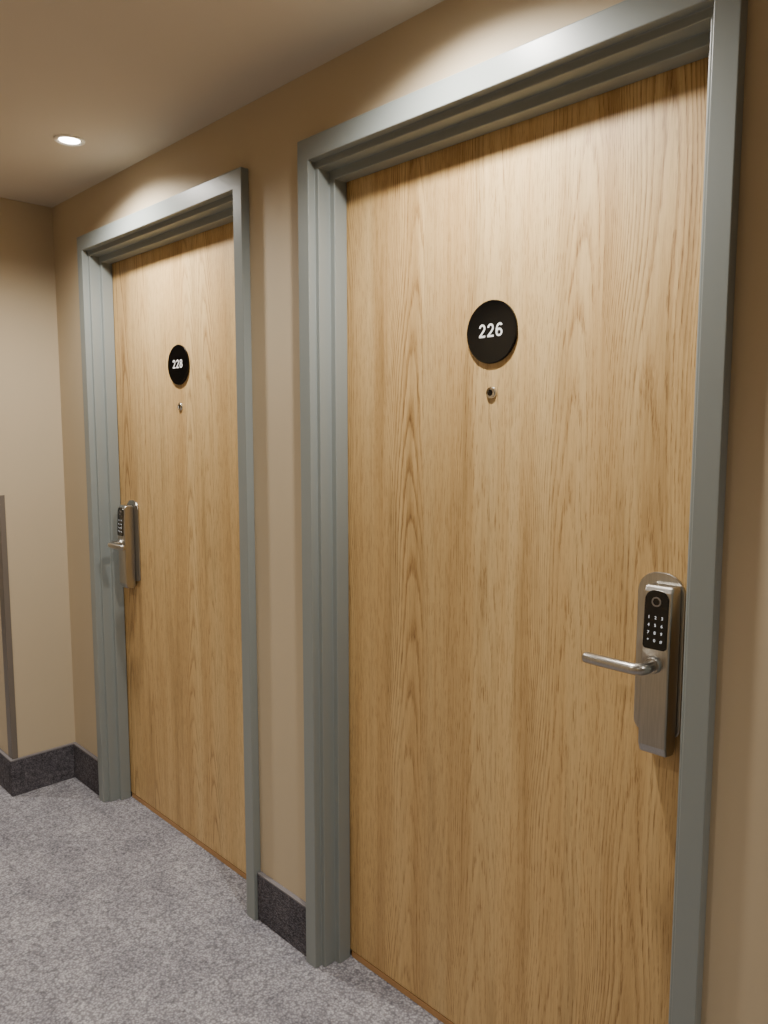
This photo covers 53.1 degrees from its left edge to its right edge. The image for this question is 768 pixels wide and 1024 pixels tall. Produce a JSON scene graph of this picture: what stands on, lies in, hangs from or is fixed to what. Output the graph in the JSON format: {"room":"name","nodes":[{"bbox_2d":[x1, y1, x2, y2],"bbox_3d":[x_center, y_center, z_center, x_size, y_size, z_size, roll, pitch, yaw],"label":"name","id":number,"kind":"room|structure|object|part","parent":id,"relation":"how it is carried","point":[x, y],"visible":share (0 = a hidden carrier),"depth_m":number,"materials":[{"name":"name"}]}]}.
{"room":"hotel corridor","nodes":[
{"label":"hotel corridor","id":0,"kind":"room"},
{"bbox_2d":[0,197,74,757],"bbox_3d":[-2.325,-0.144,4.082,0.405,2.274,2.920,-6,8,-44],"label":"wall","id":1,"kind":"structure","parent":0,"point":[31,446],"depth_m":2.98,"materials":[{"name":"beige paint"}]},
{"bbox_2d":[0,495,17,758],"bbox_3d":[-1.459,0.449,2.972,0.021,1.035,0.048,-6,8,-44],"label":"trim","id":2,"kind":"structure","parent":1,"relation":"attached to","point":[4,573],"depth_m":2.96,"materials":[{"name":"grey paint"}]},
{"bbox_2d":[0,743,74,796],"bbox_3d":[-2.387,0.921,4.123,0.245,0.145,2.934,-6,8,-44],"label":"baseboard","id":3,"kind":"structure","parent":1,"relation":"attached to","point":[18,777],"depth_m":3.07,"materials":[{"name":"black carpet"}]},
{"bbox_3d":[-2.387,0.852,4.116,0.245,0.005,2.934,-6,8,-44],"label":"cap edge","id":4,"kind":"part","parent":3,"relation":"part of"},
{"bbox_2d":[0,777,443,1023],"bbox_3d":[-0.776,1.297,1.483,2.050,0.050,9.240,-6,8,-44],"label":"floor","id":5,"kind":"structure","parent":0,"point":[110,913],"depth_m":2.17,"materials":[{"name":"carpet"}]},
{"bbox_2d":[132,793,245,878],"bbox_3d":[-0.651,1.136,2.698,0.050,0.017,0.900,-6,8,-44],"label":"threshold strip","id":6,"kind":"object","parent":5,"relation":"on","point":[230,865],"visible":0.24,"depth_m":2.68,"materials":[{"name":"brown wood"}]},
{"bbox_2d":[352,950,453,1023],"bbox_3d":[0.244,1.232,1.786,0.050,0.017,0.900,-6,8,-44],"label":"threshold strip","id":7,"kind":"object","parent":5,"relation":"on","point":[439,1016],"visible":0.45,"depth_m":1.95,"materials":[{"name":"brown wood"}]},
{"bbox_2d":[0,0,443,207],"bbox_3d":[-0.776,-1.014,1.240,2.050,0.050,9.240,-6,8,-44],"label":"ceiling","id":8,"kind":"structure","parent":0,"point":[131,79],"depth_m":1.80,"materials":[{"name":"paint"}]},
{"bbox_2d":[54,134,84,146],"bbox_3d":[-0.927,-1.095,2.267,0.086,0.005,0.086,-6,8,-44],"label":"recessed light","id":9,"kind":"object","parent":8,"relation":"in","point":[64,139],"visible":1,"depth_m":2.27,"materials":[{"name":"white plastic"}]},
{"bbox_2d":[52,0,767,1023],"bbox_3d":[0.906,0.183,0.965,0.160,2.274,6.080,-6,8,-44],"label":"wall","id":10,"kind":"structure","parent":0,"point":[448,38],"depth_m":1.77,"materials":[{"name":"beige paint"}]},
{"bbox_2d":[77,167,260,919],"bbox_3d":[-0.678,0.097,2.563,0.175,2.112,1.043,-6,8,-44],"label":"trim","id":11,"kind":"structure","parent":10,"relation":"attached to","point":[223,199],"depth_m":2.73,"materials":[{"name":"grey paint"}]},
{"bbox_2d":[112,222,245,872],"bbox_3d":[-0.653,0.119,2.590,0.045,2.022,0.933,-6,8,-44],"label":"door","id":12,"kind":"structure","parent":10,"relation":"in","point":[183,640],"depth_m":2.57,"materials":[{"name":"brown wood"}]},
{"bbox_2d":[108,500,140,587],"bbox_3d":[-0.934,0.123,2.773,0.102,0.324,0.146,-6,8,-44],"label":"door lock","id":13,"kind":"object","parent":12,"relation":"attached to","point":[127,544],"visible":1,"depth_m":2.80,"materials":[{"name":"silver metal"}]},
{"bbox_3d":[-0.943,0.120,2.748,0.056,0.022,0.124,-6,8,-44],"label":"lever","id":14,"kind":"part","parent":13,"relation":"part of","materials":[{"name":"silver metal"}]},
{"bbox_3d":[-0.958,0.035,2.798,0.004,0.104,0.043,-2,6,-44],"label":"keypad panel","id":15,"kind":"part","parent":13,"relation":"part of","materials":[{"name":"black plastic"}]},
{"bbox_2d":[168,344,189,384],"bbox_3d":[-0.670,-0.480,2.506,0.006,0.130,0.130,-6,8,-44],"label":"number sign","id":16,"kind":"object","parent":12,"relation":"attached to","point":[178,360],"visible":1,"depth_m":2.50,"materials":[{"name":"black plastic"}]},
{"bbox_2d":[177,403,182,410],"bbox_3d":[-0.670,-0.345,2.521,0.005,0.027,0.027,-6,8,-44],"label":"peephole","id":17,"kind":"object","parent":12,"relation":"in","point":[179,406],"depth_m":2.52,"materials":[{"name":"metal"}]},
{"bbox_2d":[72,742,305,955],"bbox_3d":[0.844,1.248,1.015,0.014,0.145,6.080,-6,8,-44],"label":"baseboard","id":18,"kind":"structure","parent":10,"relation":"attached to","point":[279,912],"depth_m":2.18,"materials":[{"name":"black carpet"}]},
{"bbox_3d":[0.844,1.179,1.008,0.014,0.005,6.080,-6,8,-44],"label":"cap edge","id":19,"kind":"part","parent":18,"relation":"part of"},
{"bbox_2d":[297,0,747,1023],"bbox_3d":[0.217,0.193,1.650,0.175,2.112,1.043,-6,8,-44],"label":"trim","id":20,"kind":"structure","parent":10,"relation":"attached to","point":[626,42],"depth_m":1.43,"materials":[{"name":"grey paint"}]},
{"bbox_2d":[346,57,708,1023],"bbox_3d":[0.242,0.215,1.677,0.045,2.022,0.933,-6,8,-44],"label":"door","id":21,"kind":"structure","parent":10,"relation":"in","point":[513,834],"depth_m":1.59,"materials":[{"name":"brown wood"}]},
{"bbox_2d":[486,386,496,398],"bbox_3d":[0.224,-0.250,1.611,0.005,0.027,0.027,-6,8,-44],"label":"peephole","id":22,"kind":"object","parent":21,"relation":"in","point":[491,392],"depth_m":1.61,"materials":[{"name":"metal"}]},
{"bbox_2d":[467,300,517,363],"bbox_3d":[0.223,-0.374,1.597,0.006,0.130,0.130,-6,8,-44],"label":"number sign","id":23,"kind":"object","parent":21,"relation":"attached to","point":[492,329],"visible":1,"depth_m":1.59,"materials":[{"name":"black plastic"}]},
{"bbox_2d":[582,572,685,757],"bbox_3d":[0.440,0.270,1.372,0.102,0.324,0.146,-6,8,-44],"label":"door lock","id":24,"kind":"object","parent":21,"relation":"attached to","point":[657,670],"visible":1,"depth_m":1.35,"materials":[{"name":"silver metal"}]},
{"bbox_3d":[0.416,0.266,1.363,0.056,0.022,0.124,-6,8,-44],"label":"lever","id":25,"kind":"part","parent":24,"relation":"part of","materials":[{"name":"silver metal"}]},
{"bbox_3d":[0.473,0.188,1.339,0.004,0.104,0.043,-2,6,-44],"label":"keypad panel","id":26,"kind":"part","parent":24,"relation":"part of","materials":[{"name":"black plastic"}]}
]}

